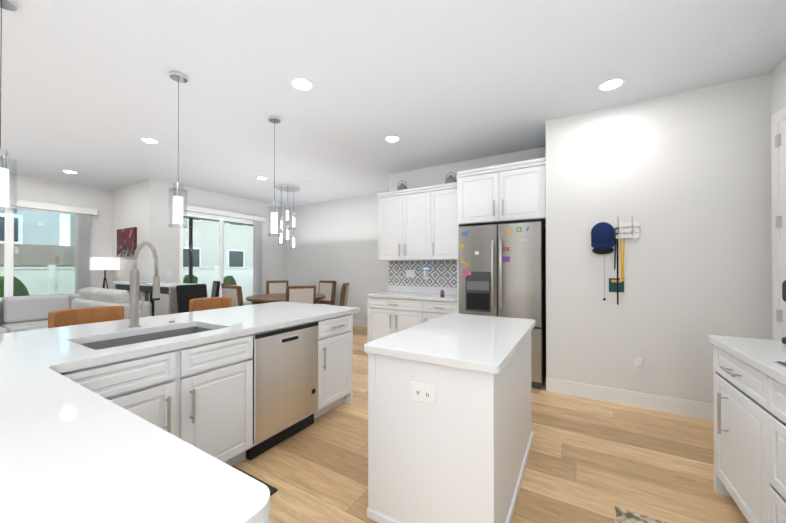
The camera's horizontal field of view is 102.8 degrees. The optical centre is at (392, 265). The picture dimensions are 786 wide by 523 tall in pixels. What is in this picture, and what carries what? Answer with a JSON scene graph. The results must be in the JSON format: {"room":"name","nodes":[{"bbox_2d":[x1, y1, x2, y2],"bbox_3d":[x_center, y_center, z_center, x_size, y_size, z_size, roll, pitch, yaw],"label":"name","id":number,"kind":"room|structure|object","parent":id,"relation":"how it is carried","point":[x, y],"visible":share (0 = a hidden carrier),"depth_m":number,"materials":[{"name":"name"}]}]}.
{"room":"kitchen","nodes":[
{"label":"kitchen","id":0,"kind":"room"},
{"bbox_2d":[0,0,785,225],"bbox_3d":[-2.924,-1.613,4.162,12.260,0.120,11.500,0,0,31],"label":"ceiling","id":1,"kind":"structure","parent":0,"point":[89,91],"depth_m":2.61,"materials":[{"name":"white paint"}]},
{"bbox_2d":[0,0,17,212],"bbox_3d":[-2.298,-0.941,1.837,0.131,1.249,0.131,0,0,-14],"label":"pendant light","id":2,"kind":"object","parent":1,"relation":"hanging from","point":[10,5],"depth_m":1.84,"materials":[{"name":"white glass"}]},
{"bbox_2d":[62,170,78,173],"bbox_3d":[-5.324,-1.544,5.173,0.195,0.009,0.195,0,0,-14],"label":"recessed light","id":3,"kind":"object","parent":1,"relation":"in","point":[67,171],"depth_m":5.15,"materials":[{"name":"white plastic"}]},
{"bbox_2d":[140,137,158,143],"bbox_3d":[-3.024,-1.551,3.895,0.195,0.009,0.195,0,0,-14],"label":"recessed light","id":4,"kind":"object","parent":1,"relation":"in","point":[145,139],"depth_m":3.88,"materials":[{"name":"white"}]},
{"bbox_2d":[168,71,187,227],"bbox_3d":[-1.767,-0.937,2.579,0.131,1.249,0.131,0,0,-14],"label":"pendant light","id":5,"kind":"object","parent":1,"relation":"hanging from","point":[178,205],"depth_m":2.56,"materials":[{"name":"white glass"}]},
{"bbox_2d":[256,176,267,179],"bbox_3d":[-2.316,-1.541,5.544,0.195,0.009,0.195,0,0,-14],"label":"recessed light","id":6,"kind":"object","parent":1,"relation":"in","point":[261,178],"depth_m":5.54,"materials":[{"name":"white"}]},
{"bbox_2d":[268,116,280,236],"bbox_3d":[-1.257,-0.932,3.323,0.131,1.249,0.131,0,0,-14],"label":"pendant light","id":7,"kind":"object","parent":1,"relation":"hanging from","point":[274,208],"depth_m":3.31,"materials":[{"name":"white glass"}]},
{"bbox_2d":[275,184,299,248],"bbox_3d":[-2.079,-0.930,6.179,0.460,1.219,0.460,0,0,31],"label":"chandelier","id":8,"kind":"object","parent":1,"relation":"hanging from","point":[287,188],"visible":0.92,"depth_m":6.16,"materials":[{"name":"white glass"}]},
{"bbox_2d":[290,77,313,90],"bbox_3d":[-0.781,-1.558,2.698,0.195,0.009,0.195,0,0,-14],"label":"recessed light","id":9,"kind":"object","parent":1,"relation":"in","point":[301,83],"depth_m":2.69,"materials":[{"name":"white plastic"}]},
{"bbox_2d":[384,135,399,141],"bbox_3d":[-0.010,-1.551,3.845,0.195,0.009,0.195,0,0,-14],"label":"recessed light","id":10,"kind":"object","parent":1,"relation":"in","point":[391,138],"depth_m":3.82,"materials":[{"name":"white plastic"}]},
{"bbox_2d":[598,77,624,90],"bbox_3d":[1.882,-1.558,2.703,0.195,0.009,0.195,0,0,-14],"label":"recessed light","id":11,"kind":"object","parent":1,"relation":"in","point":[611,84],"depth_m":2.69,"materials":[{"name":"white"}]},
{"bbox_2d":[9,58,785,403],"bbox_3d":[-2.400,-0.112,2.682,9.860,2.900,9.500,0,0,31],"label":"wall","id":12,"kind":"structure","parent":0,"point":[685,178],"depth_m":3.03,"materials":[{"name":"white paint"}]},
{"bbox_2d":[0,207,74,296],"bbox_3d":[-6.636,0.142,5.009,0.097,2.420,2.600,0,0,31],"label":"slider","id":13,"kind":"object","parent":12,"relation":"attached to","point":[9,248],"visible":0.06,"depth_m":5.41,"materials":[{"name":"white"}]},
{"bbox_2d":[117,227,136,256],"bbox_3d":[-5.133,-0.442,6.039,0.800,0.540,0.037,0,0,31],"label":"picture","id":14,"kind":"object","parent":12,"relation":"attached to","point":[126,242],"visible":0.86,"depth_m":6.00},
{"bbox_2d":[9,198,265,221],"bbox_3d":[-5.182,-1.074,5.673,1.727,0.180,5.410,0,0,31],"label":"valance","id":15,"kind":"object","parent":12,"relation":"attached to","point":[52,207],"visible":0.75,"depth_m":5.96,"materials":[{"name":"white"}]},
{"bbox_2d":[75,214,262,294],"bbox_3d":[-4.561,0.125,6.704,3.282,2.355,0.154,0,0,-28],"label":"vertical blind slats","id":16,"kind":"object","parent":15,"relation":"hanging from","point":[82,250],"visible":0.6,"depth_m":6.01,"materials":[{"name":"white fabric"}]},
{"bbox_2d":[167,271,171,276],"bbox_3d":[-4.197,0.157,5.879,0.006,0.120,0.080,0,0,31],"label":"switch plate","id":17,"kind":"object","parent":12,"relation":"attached to","point":[169,273],"depth_m":5.88,"materials":[{"name":"white plastic"}]},
{"bbox_2d":[180,211,252,304],"bbox_3d":[-3.714,0.143,6.825,0.080,2.440,1.760,0,0,31],"label":"slider","id":18,"kind":"object","parent":12,"relation":"attached to","point":[222,219],"visible":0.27,"depth_m":6.76,"materials":[{"name":"white"}]},
{"bbox_2d":[353,319,366,326],"bbox_3d":[-1.146,1.295,7.260,3.848,0.140,0.022,0,0,31],"label":"baseboard","id":19,"kind":"structure","parent":12,"relation":"attached to","point":[362,323],"depth_m":7.01,"materials":[{"name":"white wood"}]},
{"bbox_2d":[377,185,436,260],"bbox_3d":[0.265,-0.613,4.911,0.977,1.068,0.350,0,0,31],"label":"upper cabinet","id":20,"kind":"object","parent":12,"relation":"attached to","point":[421,223],"depth_m":4.74,"materials":[{"name":"white wood"}]},
{"bbox_2d":[397,181,406,189],"bbox_3d":[0.147,-1.253,4.993,0.157,0.203,0.157,0,0,19],"label":"decorative lantern","id":21,"kind":"object","parent":20,"relation":"on","point":[400,187],"depth_m":4.93,"materials":[{"name":"grey metal"}]},
{"bbox_2d":[388,260,456,294],"bbox_3d":[0.539,0.178,4.915,1.440,0.514,0.060,0,0,31],"label":"backsplash","id":22,"kind":"structure","parent":12,"relation":"attached to","point":[432,276],"depth_m":4.96,"materials":[{"name":"grey tile"}]},
{"bbox_2d":[433,182,460,260],"bbox_3d":[0.835,-0.615,4.574,0.577,1.068,0.350,0,0,31],"label":"upper cabinet","id":23,"kind":"object","parent":12,"relation":"attached to","point":[445,225],"depth_m":4.42,"materials":[{"name":"white wood"}]},
{"bbox_2d":[445,172,456,183],"bbox_3d":[0.842,-1.255,4.559,0.157,0.203,0.157,0,0,19],"label":"decorative lantern","id":24,"kind":"object","parent":23,"relation":"on","point":[449,179],"depth_m":4.50,"materials":[{"name":"grey metal"}]},
{"bbox_2d":[457,157,545,226],"bbox_3d":[1.431,-0.843,3.997,0.991,0.658,0.740,0,0,31],"label":"upper cabinet","id":25,"kind":"object","parent":12,"relation":"attached to","point":[515,192],"depth_m":3.66,"materials":[{"name":"white wood"}]},
{"bbox_2d":[591,216,639,304],"bbox_3d":[2.134,-0.044,3.014,0.392,0.849,0.129,0,0,31],"label":"rack","id":26,"kind":"object","parent":12,"relation":"attached to","point":[603,238],"visible":1,"depth_m":3.03,"materials":[{"name":"white"}]},
{"bbox_2d":[546,378,713,420],"bbox_3d":[2.345,1.270,2.949,1.630,0.140,0.014,0,0,31],"label":"baseboard","id":27,"kind":"structure","parent":12,"relation":"attached to","point":[695,409],"depth_m":2.97,"materials":[{"name":"white wood"}]},
{"bbox_2d":[634,358,643,371],"bbox_3d":[2.316,0.937,2.951,0.070,0.135,0.040,0,0,31],"label":"outlet","id":28,"kind":"object","parent":12,"relation":"attached to","point":[638,364],"visible":1,"depth_m":2.95,"materials":[{"name":"white plastic"}]},
{"bbox_2d":[771,106,785,340],"bbox_3d":[2.736,0.072,2.090,0.111,2.525,0.980,0,0,31],"label":"door frame","id":29,"kind":"structure","parent":12,"relation":"attached to","point":[778,128],"depth_m":2.42,"materials":[{"name":"white wood"}]},
{"bbox_2d":[234,326,748,522],"bbox_3d":[-2.400,1.368,2.673,9.860,0.060,9.500,0,0,31],"label":"floor","id":30,"kind":"structure","parent":0,"point":[592,461],"depth_m":2.08,"materials":[{"name":"brown wood"}]},
{"bbox_2d":[0,287,151,333],"bbox_3d":[-5.324,0.842,3.841,2.940,1.006,3.070,0,0,31],"label":"sofa","id":31,"kind":"object","parent":30,"relation":"on","point":[23,313],"visible":0.35,"depth_m":4.84,"materials":[{"name":"white fabric"}]},
{"bbox_2d":[48,306,123,327],"bbox_3d":[-2.413,0.846,2.521,0.466,0.986,0.461,0,0,31],"label":"stool","id":32,"kind":"object","parent":30,"relation":"on","point":[72,316],"visible":0.33,"depth_m":2.62,"materials":[{"name":"brown leather"}]},
{"bbox_2d":[90,257,119,288],"bbox_3d":[-5.570,0.604,6.061,0.430,1.511,0.430,0,0,31],"label":"floor lamp","id":33,"kind":"object","parent":30,"relation":"on","point":[104,263],"visible":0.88,"depth_m":5.92,"materials":[{"name":"white fabric"}]},
{"bbox_2d":[114,281,195,315],"bbox_3d":[-3.851,0.812,5.017,1.920,1.080,0.355,0,0,31],"label":"bar table","id":34,"kind":"object","parent":30,"relation":"on","point":[169,288],"visible":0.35,"depth_m":4.69,"materials":[{"name":"white"}]},
{"bbox_2d":[0,241,359,522],"bbox_3d":[-0.929,0.584,1.884,2.600,1.499,2.830,0,0,31],"label":"kitchen counter","id":35,"kind":"object","parent":30,"relation":"on","point":[167,418],"visible":1,"depth_m":1.54,"materials":[{"name":"white stone"}]},
{"bbox_2d":[80,327,213,349],"bbox_3d":[-1.478,0.575,1.958,0.462,0.230,0.712,0,0,31],"label":"sink","id":36,"kind":"object","parent":35,"relation":"in","point":[125,339],"depth_m":2.07,"materials":[{"name":"silver metal"}]},
{"bbox_2d":[128,241,174,327],"bbox_3d":[-1.626,0.128,2.177,0.273,0.584,0.270,0,0,31],"label":"faucet","id":37,"kind":"object","parent":35,"relation":"on","point":[134,272],"depth_m":2.12,"materials":[{"name":"silver metal"}]},
{"bbox_2d":[176,284,206,312],"bbox_3d":[-2.602,0.809,4.371,0.659,1.079,0.638,0,0,31],"label":"office chair","id":38,"kind":"object","parent":30,"relation":"on","point":[186,294],"visible":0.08,"depth_m":4.36,"materials":[{"name":"black plastic"}]},
{"bbox_2d":[189,297,231,311],"bbox_3d":[-1.904,0.851,3.382,0.466,0.986,0.461,0,0,31],"label":"stool","id":39,"kind":"object","parent":30,"relation":"on","point":[201,304],"visible":0.31,"depth_m":3.51,"materials":[{"name":"brown leather"}]},
{"bbox_2d":[211,281,219,296],"bbox_3d":[-3.359,0.815,5.442,0.648,1.079,0.666,0,0,31],"label":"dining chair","id":40,"kind":"object","parent":30,"relation":"on","point":[215,289],"visible":0.02,"depth_m":5.47,"materials":[{"name":"black plastic"}]},
{"bbox_2d":[221,282,236,294],"bbox_3d":[-2.987,0.850,6.177,0.577,1.021,0.480,0,0,1],"label":"dining chair","id":41,"kind":"object","parent":30,"relation":"on","point":[231,284],"visible":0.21,"depth_m":6.16,"materials":[{"name":"brown wood"}]},
{"bbox_2d":[222,285,243,306],"bbox_3d":[-2.541,0.846,5.386,0.480,1.021,0.577,0,0,31],"label":"dining chair","id":42,"kind":"object","parent":30,"relation":"on","point":[235,293],"visible":0.25,"depth_m":5.09,"materials":[{"name":"beige fabric"}]},
{"bbox_2d":[232,466,277,495],"bbox_3d":[-1.083,1.324,1.599,0.440,0.013,0.850,0,0,31],"label":"kitchen mat","id":43,"kind":"object","parent":30,"relation":"on","point":[272,489],"visible":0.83,"depth_m":1.89,"materials":[{"name":"brown"}]},
{"bbox_2d":[266,280,287,293],"bbox_3d":[-2.525,0.855,6.960,0.480,1.021,0.577,0,0,-29],"label":"dining chair","id":44,"kind":"object","parent":30,"relation":"on","point":[273,287],"visible":0.23,"depth_m":7.10,"materials":[{"name":"beige fabric"}]},
{"bbox_2d":[246,293,325,304],"bbox_3d":[-2.079,0.979,6.167,1.480,0.760,1.480,0,0,31],"label":"dining table","id":45,"kind":"object","parent":30,"relation":"on","point":[265,298],"visible":0.42,"depth_m":5.84,"materials":[{"name":"brown wood"}]},
{"bbox_2d":[286,285,315,303],"bbox_3d":[-1.632,0.846,5.377,0.480,1.021,0.577,0,0,-29],"label":"dining chair","id":46,"kind":"object","parent":30,"relation":"on","point":[303,294],"visible":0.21,"depth_m":5.14,"materials":[{"name":"beige fabric"}]},
{"bbox_2d":[317,280,335,304],"bbox_3d":[-1.617,0.855,6.950,0.480,1.021,0.577,0,0,31],"label":"dining chair","id":47,"kind":"object","parent":30,"relation":"on","point":[327,289],"visible":0.42,"depth_m":7.06,"materials":[{"name":"beige fabric"}]},
{"bbox_2d":[339,282,349,305],"bbox_3d":[-1.170,0.850,6.159,0.577,1.021,0.480,0,0,1],"label":"dining chair","id":48,"kind":"object","parent":30,"relation":"on","point":[344,294],"visible":0.29,"depth_m":5.96,"materials":[{"name":"brown wood"}]},
{"bbox_2d":[367,299,426,353],"bbox_3d":[0.193,0.913,4.782,0.977,0.876,0.630,0,0,31],"label":"base cabinet","id":49,"kind":"object","parent":30,"relation":"on","point":[389,312],"depth_m":4.54,"materials":[{"name":"white wood"}]},
{"bbox_2d":[367,291,456,302],"bbox_3d":[0.380,0.455,4.666,1.449,0.040,0.641,0,0,31],"label":"countertop","id":50,"kind":"structure","parent":49,"relation":"on","point":[381,295],"depth_m":4.53,"materials":[{"name":"white stone"}]},
{"bbox_2d":[427,299,456,320],"bbox_3d":[0.762,0.911,4.445,0.573,0.876,0.630,0,0,31],"label":"base cabinet","id":51,"kind":"object","parent":30,"relation":"on","point":[434,310],"depth_m":4.18,"materials":[{"name":"white wood"}]},
{"bbox_2d":[367,333,532,522],"bbox_3d":[0.453,0.897,2.058,0.714,0.876,1.294,0,0,31],"label":"kitchen island","id":52,"kind":"object","parent":30,"relation":"on","point":[450,435],"depth_m":1.51,"materials":[{"name":"white"}]},
{"bbox_2d":[364,313,535,376],"bbox_3d":[0.475,0.439,2.048,0.700,0.040,1.330,0,0,31],"label":"island countertop","id":53,"kind":"structure","parent":52,"relation":"on","point":[474,343],"depth_m":1.70,"materials":[{"name":"white stone"}]},
{"bbox_2d":[459,221,545,388],"bbox_3d":[1.383,0.436,3.911,0.920,1.820,0.869,0,0,31],"label":"fridge","id":54,"kind":"object","parent":30,"relation":"on","point":[502,270],"visible":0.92,"depth_m":3.55,"materials":[{"name":"grey metal"}]},
{"bbox_2d":[615,506,666,522],"bbox_3d":[1.198,1.324,1.174,0.520,0.008,0.980,0,0,31],"label":"area rug","id":55,"kind":"object","parent":30,"relation":"on","point":[624,515],"visible":1,"depth_m":1.64,"materials":[{"name":"beige fabric"}]},
{"bbox_2d":[708,335,785,522],"bbox_3d":[1.201,0.862,0.066,0.698,0.922,3.870,0,0,31],"label":"base cabinet","id":56,"kind":"object","parent":30,"relation":"on","point":[749,378],"depth_m":1.48,"materials":[{"name":"white wood"}]},
{"bbox_2d":[708,335,785,385],"bbox_3d":[1.210,0.428,0.063,0.676,0.040,3.870,0,0,31],"label":"countertop","id":57,"kind":"structure","parent":56,"relation":"on","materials":[{"name":"white stone"}]},
{"bbox_2d":[774,361,785,366],"bbox_3d":[1.667,0.409,0.882,0.520,0.007,0.775,0,0,31],"label":"cooktop","id":58,"kind":"object","parent":56,"relation":"in","point":[779,363],"depth_m":1.31,"materials":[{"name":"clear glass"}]},
{"bbox_2d":[782,280,785,343],"bbox_3d":[2.168,0.237,1.490,0.365,0.355,0.240,0,0,31],"label":"coffee maker","id":59,"kind":"object","parent":56,"relation":"on","point":[784,299],"visible":0.98,"depth_m":1.65,"materials":[{"name":"black plastic"}]},
{"label":"outside","id":60,"kind":"structure","parent":0,"visible":0},
{"bbox_3d":[-18.047,1.870,16.447,72.000,0.100,90.000,0,0,31],"label":"ground","id":61,"kind":"structure","parent":60,"visible":0},
{"bbox_2d":[0,275,236,296],"bbox_3d":[-7.744,1.040,10.891,0.995,1.593,12.930,0,0,31],"label":"shrubs","id":62,"kind":"object","parent":61,"relation":"on","point":[229,280],"depth_m":7.83,"materials":[{"name":"green plant"}]},
{"bbox_2d":[0,265,252,303],"bbox_3d":[0.691,0.847,4.197,23.265,1.800,36.095,0,0,31],"label":"fence","id":63,"kind":"object","parent":61,"relation":"on","point":[209,283],"depth_m":9.34,"materials":[{"name":"white plastic"}]},
{"bbox_2d":[0,209,252,266],"bbox_3d":[-15.694,-1.570,13.915,13.450,6.750,32.800,0,0,31],"label":"neighbouring house","id":64,"kind":"structure","parent":61,"relation":"on","point":[237,228],"depth_m":15.18,"materials":[{"name":"grey"}]},
{"bbox_2d":[189,218,251,305],"bbox_3d":[-4.847,0.126,9.018,3.998,3.300,5.078,0,0,31],"label":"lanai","id":65,"kind":"object","parent":61,"relation":"on","point":[190,250],"depth_m":10.00,"materials":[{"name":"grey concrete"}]}
]}

